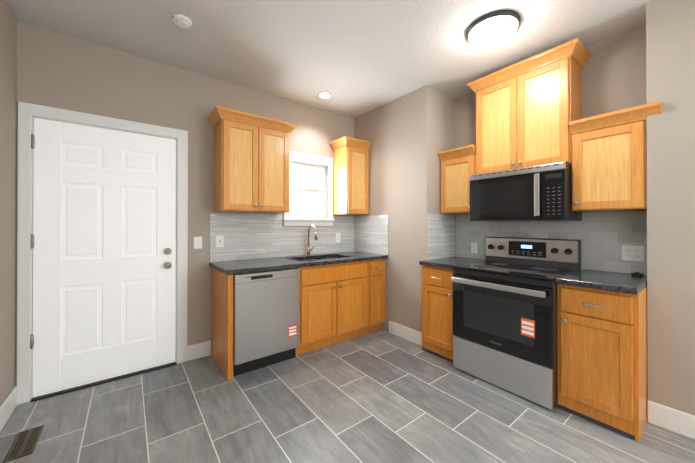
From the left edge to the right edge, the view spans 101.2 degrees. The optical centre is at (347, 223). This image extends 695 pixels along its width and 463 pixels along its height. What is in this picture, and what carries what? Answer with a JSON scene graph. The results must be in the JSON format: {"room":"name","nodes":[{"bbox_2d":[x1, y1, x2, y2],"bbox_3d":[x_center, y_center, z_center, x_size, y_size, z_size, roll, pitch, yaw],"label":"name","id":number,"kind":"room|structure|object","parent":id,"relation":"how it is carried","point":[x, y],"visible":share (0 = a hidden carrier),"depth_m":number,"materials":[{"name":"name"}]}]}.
{"room":"kitchen","nodes":[
{"label":"kitchen","id":0,"kind":"room"},
{"bbox_2d":[0,0,16,405],"bbox_3d":[-0.802,-0.087,-0.127,0.150,2.745,5.350,0,0,-37],"label":"wall","id":1,"kind":"structure","parent":0,"point":[8,51],"depth_m":1.90,"materials":[{"name":"beige paint"}]},
{"bbox_2d":[0,386,16,431],"bbox_3d":[-0.777,1.216,-0.031,0.014,0.140,5.180,0,0,-37],"label":"baseboard","id":2,"kind":"structure","parent":1,"relation":"attached to","point":[8,406],"depth_m":1.88,"materials":[{"name":"white"}]},
{"bbox_2d":[15,21,354,385],"bbox_3d":[-1.242,-0.075,3.001,3.260,2.745,0.150,0,0,-37],"label":"wall","id":3,"kind":"structure","parent":0,"point":[58,70],"depth_m":2.65,"materials":[{"name":"beige paint"}]},
{"bbox_2d":[17,101,187,404],"bbox_3d":[-1.966,0.212,2.408,1.071,2.166,0.128,0,0,-37],"label":"door frame","id":4,"kind":"structure","parent":3,"relation":"attached to","point":[28,113],"depth_m":2.10,"materials":[{"name":"white wood"}]},
{"bbox_2d":[30,118,175,397],"bbox_3d":[-1.943,0.252,2.355,0.912,2.058,0.116,0,0,-37],"label":"door","id":5,"kind":"structure","parent":3,"relation":"in","point":[103,241],"depth_m":2.32,"materials":[{"name":"white"}]},
{"bbox_2d":[31,361,175,401],"bbox_3d":[-1.968,1.290,2.390,0.910,0.012,0.128,0,0,-37],"label":"sill","id":6,"kind":"structure","parent":3,"relation":"attached to","point":[96,383],"depth_m":2.30,"materials":[{"name":"black"}]},
{"bbox_2d":[194,237,201,248],"bbox_3d":[-1.437,0.187,2.745,0.072,0.116,0.016,0,0,-37],"label":"switch plate","id":7,"kind":"object","parent":3,"relation":"attached to","point":[197,242],"visible":1,"depth_m":2.75,"materials":[{"name":"white plastic"}]},
{"bbox_2d":[207,105,296,212],"bbox_3d":[-0.953,-0.580,2.906,0.800,0.924,0.353,0,0,-37],"label":"upper cabinet","id":8,"kind":"object","parent":3,"relation":"attached to","point":[251,162],"visible":1,"depth_m":2.77,"materials":[{"name":"brown wood"}]},
{"bbox_2d":[210,213,387,261],"bbox_3d":[-0.436,0.143,3.119,1.834,0.480,0.641,0,0,-37],"label":"tile backsplash","id":9,"kind":"structure","parent":3,"relation":"attached to","point":[251,236],"depth_m":3.29,"materials":[{"name":"grey tile"}]},
{"bbox_2d":[216,236,223,246],"bbox_3d":[-1.280,0.182,2.861,0.072,0.116,0.009,0,0,-37],"label":"electrical outlet","id":10,"kind":"object","parent":9,"relation":"attached to","point":[219,241],"visible":1,"depth_m":2.86,"materials":[{"name":"white plastic"}]},
{"bbox_2d":[336,233,339,241],"bbox_3d":[-0.121,0.191,3.749,0.072,0.116,0.008,0,0,-37],"label":"electrical outlet","id":11,"kind":"object","parent":9,"relation":"attached to","point":[337,237],"visible":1,"depth_m":3.74,"materials":[{"name":"white plastic"}]},
{"bbox_2d":[282,151,333,225],"bbox_3d":[-0.503,-0.405,3.539,0.702,0.876,0.193,0,0,-37],"label":"window unit","id":12,"kind":"structure","parent":3,"relation":"in","point":[311,189],"depth_m":3.55,"materials":[{"name":"white"}]},
{"bbox_2d":[329,136,371,214],"bbox_3d":[0.037,-0.577,3.665,0.418,0.924,0.353,0,0,-37],"label":"upper cabinet","id":13,"kind":"object","parent":3,"relation":"attached to","point":[350,175],"visible":1,"depth_m":3.58,"materials":[{"name":"brown wood"}]},
{"bbox_2d":[6,0,649,118],"bbox_3d":[0.656,-1.505,1.091,3.940,0.100,5.500,0,0,-37],"label":"ceiling","id":14,"kind":"structure","parent":0,"point":[356,58],"depth_m":2.22,"materials":[{"name":"white paint"}]},
{"bbox_2d":[172,14,191,28],"bbox_3d":[-1.180,-1.436,2.039,0.124,0.030,0.124,0,0,-37],"label":"smoke detector","id":15,"kind":"object","parent":14,"relation":"attached to","point":[181,20],"visible":0.94,"depth_m":2.02,"materials":[{"name":"white plastic"}]},
{"bbox_2d":[318,92,330,97],"bbox_3d":[-0.255,-1.441,3.216,0.150,0.010,0.150,0,0,-37],"label":"recessed light","id":16,"kind":"object","parent":14,"relation":"in","point":[324,94],"visible":1,"depth_m":3.20,"materials":[{"name":"white plastic"}]},
{"bbox_2d":[466,10,520,47],"bbox_3d":[1.077,-1.425,2.120,0.360,0.138,0.360,0,0,-37],"label":"ceiling light fixture","id":17,"kind":"object","parent":14,"relation":"attached to","point":[494,28],"visible":1,"depth_m":2.04,"materials":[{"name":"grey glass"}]},
{"bbox_2d":[0,329,694,462],"bbox_3d":[0.656,1.340,1.080,3.940,0.100,5.500,0,0,-37],"label":"floor","id":18,"kind":"structure","parent":0,"point":[381,396],"depth_m":1.87,"materials":[{"name":"tile"}]},
{"bbox_2d":[3,425,43,462],"bbox_3d":[-1.897,1.290,1.681,0.110,0.006,0.280,0,0,-37],"label":"floor vent","id":19,"kind":"object","parent":18,"relation":"in","point":[24,442],"visible":1,"depth_m":1.67,"materials":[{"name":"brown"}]},
{"bbox_2d":[233,268,298,376],"bbox_3d":[-0.877,0.863,2.777,0.600,0.868,0.604,0,0,-37],"label":"dishwasher","id":20,"kind":"object","parent":18,"relation":"on","point":[265,318],"visible":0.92,"depth_m":2.52,"materials":[{"name":"grey metal"}]},
{"bbox_2d":[212,257,384,379],"bbox_3d":[-0.428,0.860,3.117,1.817,0.876,0.646,0,0,-37],"label":"base cabinet","id":21,"kind":"object","parent":18,"relation":"on","point":[339,302],"visible":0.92,"depth_m":2.93,"materials":[{"name":"brown wood"}]},
{"bbox_2d":[209,251,387,274],"bbox_3d":[-0.439,0.403,3.116,1.837,0.037,0.637,0,0,-37],"label":"countertop","id":22,"kind":"structure","parent":21,"relation":"on","point":[247,266],"depth_m":2.85,"materials":[{"name":"stone"}]},
{"bbox_2d":[306,225,317,255],"bbox_3d":[-0.400,0.201,3.354,0.093,0.366,0.219,0,0,-37],"label":"faucet","id":23,"kind":"object","parent":22,"relation":"on","point":[308,247],"visible":1,"depth_m":3.39,"materials":[{"name":"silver metal"}]},
{"bbox_2d":[286,254,353,261],"bbox_3d":[-0.304,0.500,3.214,0.688,0.237,0.408,0,0,-37],"label":"sink","id":24,"kind":"object","parent":22,"relation":"in","point":[319,258],"visible":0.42,"depth_m":3.33,"materials":[{"name":"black metal"}]},
{"bbox_2d":[422,265,453,362],"bbox_3d":[1.105,0.860,2.936,0.664,0.876,0.398,0,0,-37],"label":"base cabinet","id":25,"kind":"object","parent":18,"relation":"on","point":[437,311],"visible":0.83,"depth_m":2.76,"materials":[{"name":"brown wood"}]},
{"bbox_2d":[419,257,485,268],"bbox_3d":[1.109,0.402,2.942,0.654,0.037,0.399,0,0,-37],"label":"countertop","id":26,"kind":"structure","parent":25,"relation":"on","point":[449,262],"depth_m":2.86,"materials":[{"name":"stone"}]},
{"bbox_2d":[451,237,580,409],"bbox_3d":[1.415,0.717,2.442,0.737,1.158,0.760,0,0,-37],"label":"range","id":27,"kind":"object","parent":18,"relation":"on","point":[505,315],"visible":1,"depth_m":2.25,"materials":[{"name":"grey"}]},
{"bbox_2d":[557,284,647,442],"bbox_3d":[1.815,0.856,2.011,0.664,0.876,0.402,0,0,-37],"label":"base cabinet","id":28,"kind":"object","parent":18,"relation":"on","point":[602,367],"visible":0.94,"depth_m":1.81,"materials":[{"name":"brown wood"}]},
{"bbox_2d":[555,269,646,294],"bbox_3d":[1.819,0.399,2.016,0.654,0.037,0.402,0,0,-37],"label":"countertop","id":29,"kind":"structure","parent":28,"relation":"on","point":[615,282],"depth_m":1.89,"materials":[{"name":"stone"}]},
{"bbox_2d":[631,272,642,275],"bbox_3d":[2.099,0.367,2.069,0.060,0.025,0.056,0,0,-37],"label":"plug","id":30,"kind":"object","parent":29,"relation":"on","point":[636,274],"visible":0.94,"depth_m":2.06,"materials":[{"name":"black plastic"}]},
{"bbox_2d":[355,85,454,331],"bbox_3d":[0.686,-0.072,3.724,0.680,2.745,1.350,0,0,-37],"label":"wall","id":31,"kind":"structure","parent":0,"point":[410,135],"depth_m":3.21,"materials":[{"name":"beige paint"}]},
{"bbox_2d":[389,321,421,345],"bbox_3d":[0.657,1.229,3.187,0.014,0.140,0.538,0,0,-37],"label":"baseboard","id":32,"kind":"structure","parent":31,"relation":"attached to","point":[409,334],"depth_m":3.18,"materials":[{"name":"white"}]},
{"bbox_2d":[455,25,646,273],"bbox_3d":[1.786,-0.076,2.726,0.150,2.745,1.572,0,0,-37],"label":"wall","id":33,"kind":"structure","parent":0,"point":[614,74],"depth_m":2.25,"materials":[{"name":"beige paint"}]},
{"bbox_2d":[437,144,475,213],"bbox_3d":[1.231,-0.436,3.038,0.349,0.659,0.398,0,0,-37],"label":"upper cabinet","id":34,"kind":"object","parent":33,"relation":"attached to","point":[458,167],"visible":0.56,"depth_m":2.96,"materials":[{"name":"brown wood"}]},
{"bbox_2d":[467,38,590,173],"bbox_3d":[1.585,-0.923,2.578,0.349,0.914,0.880,0,0,-37],"label":"upper cabinet","id":35,"kind":"object","parent":33,"relation":"attached to","point":[528,110],"visible":0.88,"depth_m":2.42,"materials":[{"name":"brown wood"}]},
{"bbox_2d":[469,162,581,220],"bbox_3d":[1.546,-0.241,2.546,0.446,0.439,0.757,0,0,-37],"label":"microwave","id":36,"kind":"object","parent":35,"relation":"attached to","point":[539,193],"visible":0.98,"depth_m":2.36,"materials":[{"name":"black plastic"}]},
{"bbox_2d":[427,211,646,274],"bbox_3d":[1.517,0.139,2.520,0.525,0.485,1.570,0,0,-37],"label":"backsplash","id":37,"kind":"structure","parent":33,"relation":"attached to","point":[603,237],"depth_m":2.44,"materials":[{"name":"tile"}]},
{"bbox_2d":[471,242,477,252],"bbox_3d":[1.380,0.268,3.108,0.008,0.116,0.072,0,0,-37],"label":"outlet","id":38,"kind":"object","parent":37,"relation":"attached to","point":[474,247],"visible":1,"depth_m":3.10,"materials":[{"name":"white plastic"}]},
{"bbox_2d":[622,245,643,261],"bbox_3d":[2.130,0.224,2.131,0.008,0.116,0.118,0,0,-37],"label":"outlet","id":39,"kind":"object","parent":37,"relation":"attached to","point":[632,253],"visible":1,"depth_m":2.13,"materials":[{"name":"white plastic"}]},
{"bbox_2d":[569,101,661,211],"bbox_3d":[1.962,-0.433,2.085,0.349,0.674,0.472,0,0,-37],"label":"upper cabinet","id":40,"kind":"object","parent":33,"relation":"attached to","point":[609,161],"visible":0.98,"depth_m":2.01,"materials":[{"name":"brown wood"}]},
{"bbox_2d":[646,0,694,415],"bbox_3d":[2.926,-0.083,0.986,0.458,2.745,2.578,0,0,-37],"label":"wall","id":41,"kind":"structure","parent":0,"point":[670,55],"depth_m":1.78,"materials":[{"name":"beige paint"}]},
{"bbox_2d":[647,400,694,439],"bbox_3d":[2.684,1.220,0.909,0.014,0.140,2.398,0,0,-37],"label":"baseboard","id":42,"kind":"structure","parent":41,"relation":"attached to","point":[673,420],"depth_m":1.77,"materials":[{"name":"white"}]}
]}

